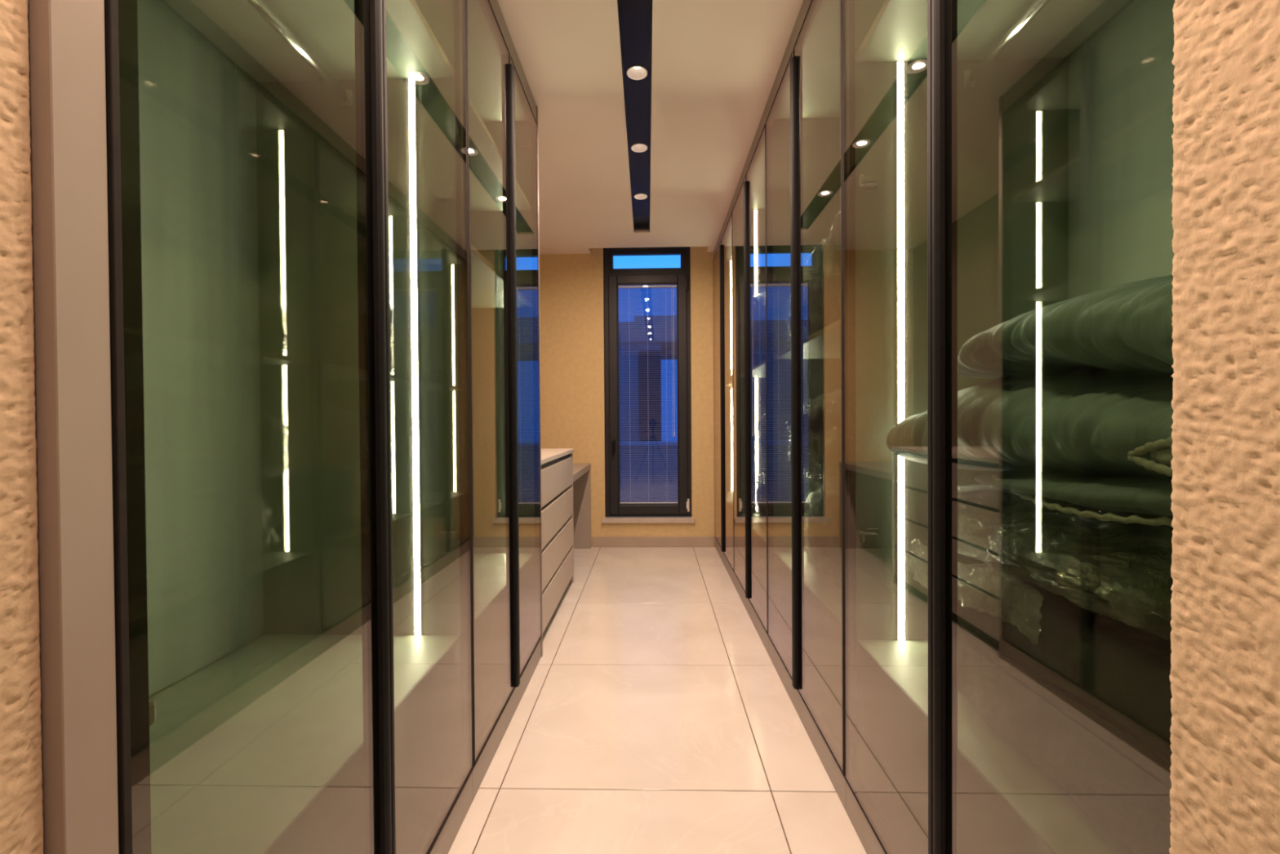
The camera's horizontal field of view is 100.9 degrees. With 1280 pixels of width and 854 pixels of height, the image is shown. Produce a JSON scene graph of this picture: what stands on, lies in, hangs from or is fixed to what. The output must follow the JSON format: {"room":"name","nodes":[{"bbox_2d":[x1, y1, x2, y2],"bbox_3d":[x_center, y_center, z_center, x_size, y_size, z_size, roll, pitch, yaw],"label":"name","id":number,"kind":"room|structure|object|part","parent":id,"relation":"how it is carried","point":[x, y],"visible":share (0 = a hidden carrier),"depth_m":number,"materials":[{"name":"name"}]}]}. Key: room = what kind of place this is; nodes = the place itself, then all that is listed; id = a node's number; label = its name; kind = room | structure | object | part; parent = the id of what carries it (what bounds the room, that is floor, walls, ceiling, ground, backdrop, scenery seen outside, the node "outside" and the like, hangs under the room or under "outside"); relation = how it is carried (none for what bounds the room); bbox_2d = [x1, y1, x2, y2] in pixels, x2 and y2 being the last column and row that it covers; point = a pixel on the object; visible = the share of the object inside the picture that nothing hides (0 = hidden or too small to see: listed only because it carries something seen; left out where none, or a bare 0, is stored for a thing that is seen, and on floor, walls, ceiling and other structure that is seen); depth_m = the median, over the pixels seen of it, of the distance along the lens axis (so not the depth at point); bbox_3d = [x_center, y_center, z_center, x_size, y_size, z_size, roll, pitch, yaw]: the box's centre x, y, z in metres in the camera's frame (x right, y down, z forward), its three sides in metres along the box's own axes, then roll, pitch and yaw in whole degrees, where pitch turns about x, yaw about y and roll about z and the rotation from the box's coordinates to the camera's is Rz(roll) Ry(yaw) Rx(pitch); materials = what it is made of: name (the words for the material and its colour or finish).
{"room":"walk-in closet","nodes":[
{"label":"walk-in closet","id":0,"kind":"room"},
{"bbox_2d":[148,635,261,697],"bbox_3d":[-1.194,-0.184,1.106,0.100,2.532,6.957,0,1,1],"label":"baseboard","id":1,"kind":"structure","parent":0,"point":[260,636],"depth_m":1.36,"materials":[{"name":"paint"}]},
{"bbox_2d":[539,246,715,546],"bbox_3d":[0.112,-0.315,4.653,2.540,2.702,0.200,0,1,1],"label":"wall","id":2,"kind":"structure","parent":0,"point":[571,286],"depth_m":4.56,"materials":[{"name":"beige paint"}]},
{"bbox_2d":[601,246,694,523],"bbox_3d":[0.062,-0.378,4.580,0.799,2.406,0.146,0,1,1],"label":"window","id":3,"kind":"structure","parent":2,"relation":"in","point":[615,512],"depth_m":4.57,"materials":[{"name":"plastic"}]},
{"bbox_3d":[-0.228,0.174,4.549,0.028,0.130,0.058,0,1,1],"label":"handle","id":4,"kind":"part","parent":3,"relation":"part of","materials":[{"name":"black metal"}]},
{"bbox_3d":[0.059,-1.440,4.609,0.669,0.204,0.045,0,1,1],"label":"transom frame","id":5,"kind":"part","parent":3,"relation":"part of","materials":[{"name":"plastic"}]},
{"bbox_2d":[617,284,677,503],"bbox_3d":[0.071,-0.281,4.596,0.512,1.890,0.029,0,1,1],"label":"blind","id":6,"kind":"object","parent":3,"relation":"attached to","point":[664,286],"visible":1,"depth_m":4.59,"materials":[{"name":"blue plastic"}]},
{"bbox_3d":[-0.089,-0.275,4.593,0.002,1.864,0.002,0,1,33],"label":"ladder cord","id":7,"kind":"part","parent":6,"relation":"part of","materials":[{"name":"white fabric"}]},
{"bbox_3d":[0.071,-0.276,4.590,0.002,1.864,0.002,0,1,33],"label":"ladder cord","id":8,"kind":"part","parent":6,"relation":"part of","materials":[{"name":"white fabric"}]},
{"bbox_3d":[0.078,0.660,4.608,0.508,0.009,0.014,0,1,1],"label":"rail","id":9,"kind":"part","parent":6,"relation":"part of","materials":[{"name":"white plastic"}]},
{"bbox_3d":[0.231,-0.278,4.585,0.002,1.864,0.002,0,1,33],"label":"ladder cord","id":10,"kind":"part","parent":6,"relation":"part of","materials":[{"name":"white fabric"}]},
{"bbox_3d":[0.289,-0.564,4.578,0.022,1.298,0.010,0,1,1],"label":"pull cord","id":11,"kind":"part","parent":6,"relation":"part of","materials":[{"name":"fabric"}]},
{"bbox_3d":[0.070,0.804,4.565,0.799,0.042,0.070,0,1,1],"label":"sill","id":12,"kind":"part","parent":3,"relation":"part of","materials":[{"name":"stone"}]},
{"bbox_2d":[592,536,714,546],"bbox_3d":[0.114,0.991,4.559,1.051,0.092,0.014,0,1,1],"label":"baseboard","id":13,"kind":"structure","parent":2,"relation":"attached to","point":[597,541],"depth_m":4.55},
{"bbox_2d":[0,0,1279,853],"bbox_3d":[0.007,-0.184,0.327,2.340,2.532,0.262,0,1,1],"label":"wall","id":14,"kind":"structure","parent":0,"point":[1224,676],"depth_m":0.42,"materials":[{"name":"beige paint"}]},
{"bbox_2d":[497,0,803,254],"bbox_3d":[0.017,-1.569,1.112,2.540,0.220,7.257,0,1,1],"label":"ceiling","id":15,"kind":"structure","parent":0,"point":[716,64],"depth_m":2.43,"materials":[{"name":"paint"}]},
{"bbox_2d":[617,0,652,231],"bbox_3d":[-0.017,-1.477,1.840,0.120,0.022,4.410,0,1,1],"label":"channel","id":16,"kind":"object","parent":15,"relation":"attached to","point":[635,16],"visible":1,"depth_m":2.37,"materials":[{"name":"black metal"}]},
{"bbox_3d":[-0.016,-1.483,1.909,0.119,0.004,0.608,0,1,1],"label":"plate","id":17,"kind":"part","parent":16,"relation":"part of","materials":[{"name":"black metal"}]},
{"bbox_2d":[626,65,647,79],"bbox_3d":[-0.012,-1.518,2.213,0.089,0.074,0.089,0,1,1],"label":"recessed light","id":18,"kind":"object","parent":16,"relation":"attached to","point":[636,72],"visible":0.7,"depth_m":2.24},
{"bbox_3d":[-0.008,-1.489,2.517,0.119,0.004,0.607,0,1,1],"label":"plate","id":19,"kind":"part","parent":16,"relation":"part of","materials":[{"name":"black metal"}]},
{"bbox_2d":[631,143,647,152],"bbox_3d":[-0.004,-1.524,2.820,0.089,0.074,0.089,0,1,1],"label":"recessed light","id":20,"kind":"object","parent":16,"relation":"attached to","point":[638,148],"visible":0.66,"depth_m":2.85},
{"bbox_3d":[0.001,-1.496,3.125,0.119,0.004,0.610,0,1,1],"label":"plate","id":21,"kind":"part","parent":16,"relation":"part of","materials":[{"name":"black metal"}]},
{"bbox_2d":[634,193,647,199],"bbox_3d":[0.005,-1.531,3.430,0.089,0.074,0.089,0,1,1],"label":"recessed light","id":22,"kind":"object","parent":16,"relation":"attached to","point":[638,196],"visible":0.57,"depth_m":3.46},
{"bbox_3d":[0.010,-1.502,3.737,0.119,0.004,0.613,0,1,1],"label":"plate","id":23,"kind":"part","parent":16,"relation":"part of","materials":[{"name":"black metal"}]},
{"bbox_2d":[448,546,866,853],"bbox_3d":[0.034,1.113,1.090,2.540,0.080,7.157,0,1,1],"label":"floor","id":24,"kind":"structure","parent":0,"point":[654,716],"depth_m":1.81,"materials":[{"name":"tile"}]},
{"bbox_2d":[27,0,473,853],"bbox_3d":[-0.788,-0.185,0.987,0.616,2.531,1.040,0,1,1],"label":"wardrobe","id":25,"kind":"object","parent":24,"relation":"on","point":[250,235],"visible":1,"depth_m":1.23,"materials":[{"name":"glass"}]},
{"bbox_3d":[-0.524,-0.182,0.484,0.029,2.531,0.047,0,1,1],"label":"filler panel","id":26,"kind":"part","parent":25,"relation":"part of","materials":[{"name":"beige paint"}]},
{"bbox_3d":[-1.093,-0.385,1.016,0.008,1.959,0.956,0,1,1],"label":"panel","id":27,"kind":"part","parent":25,"relation":"part of","materials":[{"name":"fabric"}]},
{"bbox_3d":[-0.515,-0.190,0.757,0.016,2.350,0.494,0,1,1],"label":"door","id":28,"kind":"part","parent":25,"relation":"part of","materials":[{"name":"brown metal"}]},
{"bbox_3d":[-0.831,-0.915,1.004,0.015,0.030,0.950,0,1,1],"label":"hanging rail","id":29,"kind":"part","parent":25,"relation":"part of","materials":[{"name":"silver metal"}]},
{"bbox_2d":[160,0,453,82],"bbox_3d":[-0.810,-0.975,1.003,0.562,0.018,0.956,0,1,1],"label":"shelf","id":30,"kind":"object","parent":25,"relation":"attached to","point":[234,30],"depth_m":1.32,"materials":[{"name":"laminate"}]},
{"bbox_2d":[342,89,352,106],"bbox_3d":[-0.819,-0.920,1.480,0.030,0.046,0.004,0,1,1],"label":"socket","id":31,"kind":"object","parent":25,"relation":"attached to","point":[348,102],"depth_m":1.48,"materials":[{"name":"plastic"}]},
{"bbox_3d":[-0.795,-0.238,1.498,0.578,2.434,0.018,0,1,1],"label":"panel","id":32,"kind":"part","parent":25,"relation":"part of","materials":[{"name":"fabric"}]},
{"bbox_3d":[-0.487,-0.172,1.004,0.015,2.284,0.038,0,1,1],"label":"handle","id":33,"kind":"part","parent":25,"relation":"part of","materials":[{"name":"black metal"}]},
{"bbox_3d":[-0.503,-0.196,1.252,0.016,2.350,0.492,0,1,1],"label":"door","id":34,"kind":"part","parent":25,"relation":"part of","materials":[{"name":"glass"}]},
{"bbox_2d":[466,0,542,800],"bbox_3d":[-0.764,-0.196,1.979,0.616,2.531,0.944,0,1,1],"label":"wardrobe","id":35,"kind":"object","parent":24,"relation":"on","point":[503,158],"visible":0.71,"depth_m":2.19,"materials":[{"name":"glass"}]},
{"bbox_3d":[-0.491,-0.201,1.730,0.016,2.350,0.455,0,1,1],"label":"door","id":36,"kind":"part","parent":35,"relation":"part of","materials":[{"name":"glass"}]},
{"bbox_3d":[-0.791,-1.389,1.958,0.578,0.018,0.890,0,1,1],"label":"panel","id":37,"kind":"part","parent":35,"relation":"part of","materials":[{"name":"glass"}]},
{"bbox_2d":[469,104,530,211],"bbox_3d":[-0.787,-0.985,1.962,0.562,0.018,0.890,0,1,1],"label":"shelf","id":38,"kind":"object","parent":35,"relation":"attached to","point":[486,159],"depth_m":2.04,"materials":[{"name":"laminate"}]},
{"bbox_2d":[471,250,531,308],"bbox_3d":[-0.783,-0.545,1.967,0.562,0.018,0.890,0,1,1],"label":"shelf","id":39,"kind":"object","parent":35,"relation":"attached to","point":[487,282],"depth_m":2.03,"materials":[{"name":"laminate"}]},
{"bbox_3d":[-0.772,-0.248,2.424,0.578,2.434,0.018,0,1,1],"label":"panel","id":40,"kind":"part","parent":35,"relation":"part of","materials":[{"name":"glass"}]},
{"bbox_3d":[-0.464,-0.182,1.957,0.015,2.284,0.038,0,1,1],"label":"handle","id":41,"kind":"part","parent":35,"relation":"part of","materials":[{"name":"black metal"}]},
{"bbox_3d":[-0.480,-0.206,2.192,0.016,2.350,0.465,0,1,1],"label":"door","id":42,"kind":"part","parent":35,"relation":"part of","materials":[{"name":"brown metal"}]},
{"bbox_3d":[-0.761,-0.201,2.443,0.600,2.531,0.017,0,1,1],"label":"panel","id":43,"kind":"part","parent":35,"relation":"part of","materials":[{"name":"beige paint"}]},
{"bbox_2d":[541,448,573,633],"bbox_3d":[-0.754,0.606,3.022,0.595,0.906,1.115,0,1,1],"label":"dresser","id":44,"kind":"object","parent":24,"relation":"on","point":[557,464],"visible":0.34,"depth_m":2.95,"materials":[{"name":"beige paint"}]},
{"bbox_3d":[-0.690,0.297,3.010,0.450,0.183,1.086,0,1,1],"label":"drawer","id":45,"kind":"part","parent":44,"relation":"part of","materials":[{"name":"white wood"}]},
{"bbox_3d":[-0.689,0.501,3.012,0.450,0.183,1.086,0,1,1],"label":"drawer","id":46,"kind":"part","parent":44,"relation":"part of","materials":[{"name":"white wood"}]},
{"bbox_3d":[-0.688,0.705,3.014,0.450,0.183,1.086,0,1,1],"label":"drawer","id":47,"kind":"part","parent":44,"relation":"part of","materials":[{"name":"white wood"}]},
{"bbox_3d":[-0.686,0.909,3.017,0.450,0.183,1.086,0,1,1],"label":"drawer","id":48,"kind":"part","parent":44,"relation":"part of","materials":[{"name":"white wood"}]},
{"bbox_3d":[-0.744,0.617,3.569,0.589,0.872,0.018,0,1,1],"label":"panel","id":49,"kind":"part","parent":44,"relation":"part of","materials":[{"name":"white wood"}]},
{"bbox_2d":[573,462,591,548],"bbox_3d":[-0.730,0.683,4.081,0.591,0.728,0.999,0,1,1],"label":"desk","id":50,"kind":"object","parent":24,"relation":"on","point":[581,471],"visible":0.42,"depth_m":4.52,"materials":[{"name":"white wood"}]},
{"bbox_2d":[713,198,734,586],"bbox_3d":[0.912,-0.228,3.975,0.616,2.531,1.073,0,1,1],"label":"wardrobe","id":51,"kind":"object","parent":24,"relation":"on","point":[722,252],"visible":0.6,"depth_m":3.87,"materials":[{"name":"glass"}]},
{"bbox_3d":[0.628,-0.235,4.243,0.004,2.333,0.530,0,1,1],"label":"glass pane","id":52,"kind":"part","parent":51,"relation":"part of","materials":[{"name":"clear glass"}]},
{"bbox_3d":[0.611,-0.210,3.955,0.015,2.284,0.040,0,1,1],"label":"handle","id":53,"kind":"part","parent":51,"relation":"part of","materials":[{"name":"metal"}]},
{"bbox_3d":[0.615,-0.229,3.708,0.004,2.333,0.503,0,1,1],"label":"glass pane","id":54,"kind":"part","parent":51,"relation":"part of","materials":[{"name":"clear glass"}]},
{"bbox_2d":[732,104,768,655],"bbox_3d":[0.886,-0.217,2.929,0.616,2.531,1.018,0,1,1],"label":"wardrobe","id":55,"kind":"object","parent":24,"relation":"on","point":[748,211],"visible":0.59,"depth_m":3.05,"materials":[{"name":"glass"}]},
{"bbox_3d":[0.602,-0.223,3.186,0.004,2.333,0.497,0,1,1],"label":"glass pane","id":56,"kind":"part","parent":55,"relation":"part of","materials":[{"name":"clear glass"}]},
{"bbox_3d":[0.585,-0.200,2.915,0.015,2.284,0.040,0,1,1],"label":"handle","id":57,"kind":"part","parent":55,"relation":"part of","materials":[{"name":"metal"}]},
{"bbox_3d":[0.590,-0.218,2.678,0.004,2.333,0.481,0,1,1],"label":"glass pane","id":58,"kind":"part","parent":55,"relation":"part of","materials":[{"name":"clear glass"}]},
{"bbox_3d":[0.601,-0.218,2.678,0.016,2.350,0.498,0,1,1],"label":"door","id":59,"kind":"part","parent":55,"relation":"part of","materials":[{"name":"glass"}]},
{"bbox_2d":[751,291,765,366],"bbox_3d":[0.899,-0.595,2.921,0.548,0.520,0.966,0,1,1],"label":"bundle","id":60,"kind":"object","parent":55,"relation":"on","point":[758,302],"visible":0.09,"depth_m":2.97,"materials":[{"name":"clear plastic"}]},
{"bbox_2d":[751,364,765,377],"bbox_3d":[0.902,-0.324,2.928,0.562,0.018,0.982,0,1,1],"label":"shelf","id":61,"kind":"object","parent":55,"relation":"attached to","point":[758,371],"depth_m":2.97,"materials":[{"name":"laminate"}]},
{"bbox_3d":[0.917,-0.270,3.428,0.578,2.434,0.018,0,1,1],"label":"panel","id":62,"kind":"part","parent":55,"relation":"part of","materials":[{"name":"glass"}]},
{"bbox_2d":[752,468,766,525],"bbox_3d":[0.913,0.387,2.942,0.518,0.346,0.940,0,1,1],"label":"bundle","id":63,"kind":"object","parent":55,"relation":"on","point":[761,493],"visible":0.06,"depth_m":3.06,"materials":[{"name":"clear plastic"}]},
{"bbox_2d":[755,414,766,457],"bbox_3d":[0.916,0.035,2.858,0.518,0.387,0.818,0,1,6],"label":"bundle","id":64,"kind":"object","parent":63,"relation":"on","point":[763,442],"visible":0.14,"depth_m":2.99,"materials":[{"name":"clear plastic"}]},
{"bbox_2d":[762,416,766,450],"bbox_3d":[0.910,0.044,2.857,0.460,0.314,0.744,0,1,1],"label":"bedding","id":65,"kind":"object","parent":64,"relation":"on","point":[764,442],"depth_m":2.97,"materials":[{"name":"blue"}]},
{"bbox_2d":[756,476,766,518],"bbox_3d":[0.919,0.407,2.942,0.463,0.307,0.848,0,1,1],"label":"bedding","id":66,"kind":"object","parent":63,"relation":"on","point":[761,491],"depth_m":3.05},
{"bbox_3d":[0.897,-1.411,2.916,0.578,0.018,0.982,0,1,1],"label":"panel","id":67,"kind":"part","parent":55,"relation":"part of","materials":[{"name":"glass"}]},
{"bbox_2d":[765,0,845,810],"bbox_3d":[0.862,-0.207,1.932,0.616,2.531,0.975,0,1,1],"label":"wardrobe","id":68,"kind":"object","parent":24,"relation":"on","point":[804,121],"visible":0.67,"depth_m":2.14,"materials":[{"name":"glass"}]},
{"bbox_3d":[0.588,-0.213,2.183,0.016,2.350,0.482,0,1,1],"label":"door","id":69,"kind":"part","parent":68,"relation":"part of","materials":[{"name":"brown metal"}]},
{"bbox_3d":[0.561,-0.189,1.928,0.015,2.284,0.040,0,1,1],"label":"handle","id":70,"kind":"part","parent":68,"relation":"part of","materials":[{"name":"black metal"}]},
{"bbox_3d":[0.892,-0.259,2.409,0.578,2.434,0.018,0,1,1],"label":"panel","id":71,"kind":"part","parent":68,"relation":"part of","materials":[{"name":"glass"}]},
{"bbox_3d":[0.872,-1.400,1.919,0.578,0.018,0.939,0,1,1],"label":"panel","id":72,"kind":"part","parent":68,"relation":"part of","materials":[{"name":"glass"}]},
{"bbox_2d":[774,325,839,359],"bbox_3d":[0.878,-0.313,1.930,0.562,0.018,0.939,0,1,1],"label":"shelf","id":73,"kind":"object","parent":68,"relation":"attached to","point":[824,344],"depth_m":1.99,"materials":[{"name":"laminate"}]},
{"bbox_2d":[786,211,839,346],"bbox_3d":[0.877,-0.543,1.926,0.544,0.437,0.919,0,1,1],"label":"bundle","id":74,"kind":"object","parent":68,"relation":"on","point":[821,289],"visible":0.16,"depth_m":1.85,"materials":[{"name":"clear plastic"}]},
{"bbox_2d":[803,224,839,337],"bbox_3d":[0.892,-0.525,1.938,0.516,0.401,0.895,0,1,1],"label":"bedding","id":75,"kind":"object","parent":74,"relation":"on","point":[821,290],"depth_m":1.85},
{"bbox_3d":[0.577,-0.208,1.697,0.016,2.350,0.487,0,1,1],"label":"door","id":76,"kind":"part","parent":68,"relation":"part of","materials":[{"name":"glass"}]},
{"bbox_2d":[804,487,840,588],"bbox_3d":[0.885,0.400,1.933,0.532,0.342,0.907,0,1,1],"label":"bundle","id":77,"kind":"object","parent":68,"relation":"on","point":[824,522],"visible":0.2,"depth_m":1.95,"materials":[{"name":"beige fabric"}]},
{"bbox_2d":[786,389,840,490],"bbox_3d":[0.882,0.037,1.934,0.542,0.396,0.914,0,1,1],"label":"bundle","id":78,"kind":"object","parent":77,"relation":"on","point":[822,421],"visible":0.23,"depth_m":1.88,"materials":[{"name":"clear plastic"}]},
{"bbox_2d":[803,395,840,481],"bbox_3d":[0.888,0.045,1.936,0.515,0.340,0.884,0,1,1],"label":"bedding","id":79,"kind":"object","parent":78,"relation":"on","point":[822,421],"depth_m":1.88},
{"bbox_2d":[842,0,1175,853],"bbox_3d":[0.837,-0.196,0.942,0.616,2.531,1.004,0,1,1],"label":"wardrobe","id":80,"kind":"object","parent":24,"relation":"on","point":[1003,160],"visible":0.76,"depth_m":1.37,"materials":[{"name":"glass"}]},
{"bbox_3d":[0.565,-0.203,1.213,0.016,2.350,0.471,0,1,1],"label":"door","id":81,"kind":"part","parent":80,"relation":"part of","materials":[{"name":"glass"}]},
{"bbox_3d":[0.538,-0.179,0.963,0.015,2.284,0.040,0,1,1],"label":"handle","id":82,"kind":"part","parent":80,"relation":"part of","materials":[{"name":"black metal"}]},
{"bbox_3d":[0.553,-0.197,0.727,0.016,2.350,0.497,0,1,1],"label":"door","id":83,"kind":"part","parent":80,"relation":"part of","materials":[{"name":"brown metal"}]},
{"bbox_3d":[0.868,-0.249,1.434,0.578,2.434,0.018,0,1,1],"label":"panel","id":84,"kind":"part","parent":80,"relation":"part of","materials":[{"name":"glass"}]},
{"bbox_2d":[963,70,975,88],"bbox_3d":[0.882,-0.931,1.415,0.030,0.046,0.004,0,1,1],"label":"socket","id":85,"kind":"object","parent":80,"relation":"attached to","point":[967,82],"depth_m":1.41,"materials":[{"name":"plastic"}]},
{"bbox_2d":[855,0,1133,62],"bbox_3d":[0.849,-0.986,0.948,0.562,0.018,0.938,0,1,1],"label":"shelf","id":86,"kind":"object","parent":80,"relation":"attached to","point":[1062,29],"depth_m":1.31,"materials":[{"name":"laminate"}]},
{"bbox_3d":[0.871,-0.926,0.948,0.015,0.030,0.932,0,1,1],"label":"hanging rail","id":87,"kind":"part","parent":80,"relation":"part of","materials":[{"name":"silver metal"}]},
{"bbox_2d":[957,563,1172,853],"bbox_3d":[0.878,0.436,0.879,0.499,0.290,0.656,0,1,1],"label":"drawer unit","id":88,"kind":"object","parent":80,"relation":"on","point":[1088,703],"visible":0.53,"depth_m":0.78,"materials":[{"name":"brown wood"}]},
{"bbox_2d":[906,484,1173,644],"bbox_3d":[0.857,0.230,0.914,0.523,0.250,0.751,0,1,1],"label":"bag","id":89,"kind":"object","parent":88,"relation":"on","point":[1129,565],"visible":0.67,"depth_m":0.82,"materials":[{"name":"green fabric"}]},
{"bbox_2d":[957,488,1173,619],"bbox_3d":[0.873,0.201,0.903,0.462,0.153,0.700,0,1,1],"label":"bedding","id":90,"kind":"object","parent":89,"relation":"on","point":[1137,557],"depth_m":0.81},
{"bbox_2d":[974,469,1173,525],"bbox_3d":[0.853,0.082,0.768,0.516,0.083,0.545,0,1,1],"label":"quilt","id":91,"kind":"object","parent":89,"relation":"on","point":[1140,494],"visible":0.58,"depth_m":0.71,"materials":[{"name":"fabric"}]},
{"bbox_2d":[886,368,1173,477],"bbox_3d":[0.862,0.000,0.932,0.536,0.216,0.884,0,1,1],"label":"quilt","id":92,"kind":"object","parent":91,"relation":"on","point":[1102,422],"visible":0.65,"depth_m":0.80,"materials":[{"name":"green fabric"}]},
{"bbox_2d":[957,275,1173,378],"bbox_3d":[0.863,-0.123,0.795,0.527,0.198,0.605,0,1,1],"label":"quilt","id":93,"kind":"object","parent":92,"relation":"on","point":[1127,327],"visible":0.56,"depth_m":0.74,"materials":[{"name":"green fabric"}]},
{"bbox_3d":[1.140,-0.399,0.947,0.008,1.959,0.938,0,1,1],"label":"panel","id":94,"kind":"part","parent":80,"relation":"part of","materials":[{"name":"glass"}]},
{"label":"outside","id":95,"kind":"structure","parent":0,"visible":0},
{"bbox_3d":[0.435,1.125,17.396,18.000,0.150,25.223,0,1,1],"label":"ground","id":96,"kind":"structure","parent":95,"visible":0},
{"bbox_2d":[618,315,676,441],"bbox_3d":[0.843,-0.774,14.176,11.000,3.710,3.600,0,1,1],"label":"building","id":97,"kind":"structure","parent":96,"relation":"on","point":[654,342],"depth_m":12.43,"materials":[{"name":"blue"}]},
{"bbox_2d":[638,350,661,440],"bbox_3d":[0.234,-0.347,12.465,0.520,2.900,0.060,0,1,1],"label":"shutter","id":98,"kind":"object","parent":97,"relation":"hanging from","point":[651,366],"depth_m":12.43,"materials":[{"name":"blue"}]},
{"bbox_2d":[619,441,677,503],"bbox_3d":[0.189,0.680,7.505,12.000,0.950,0.240,0,1,1],"label":"parapet","id":99,"kind":"object","parent":96,"relation":"on","point":[651,444],"visible":0.1,"depth_m":7.42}
]}

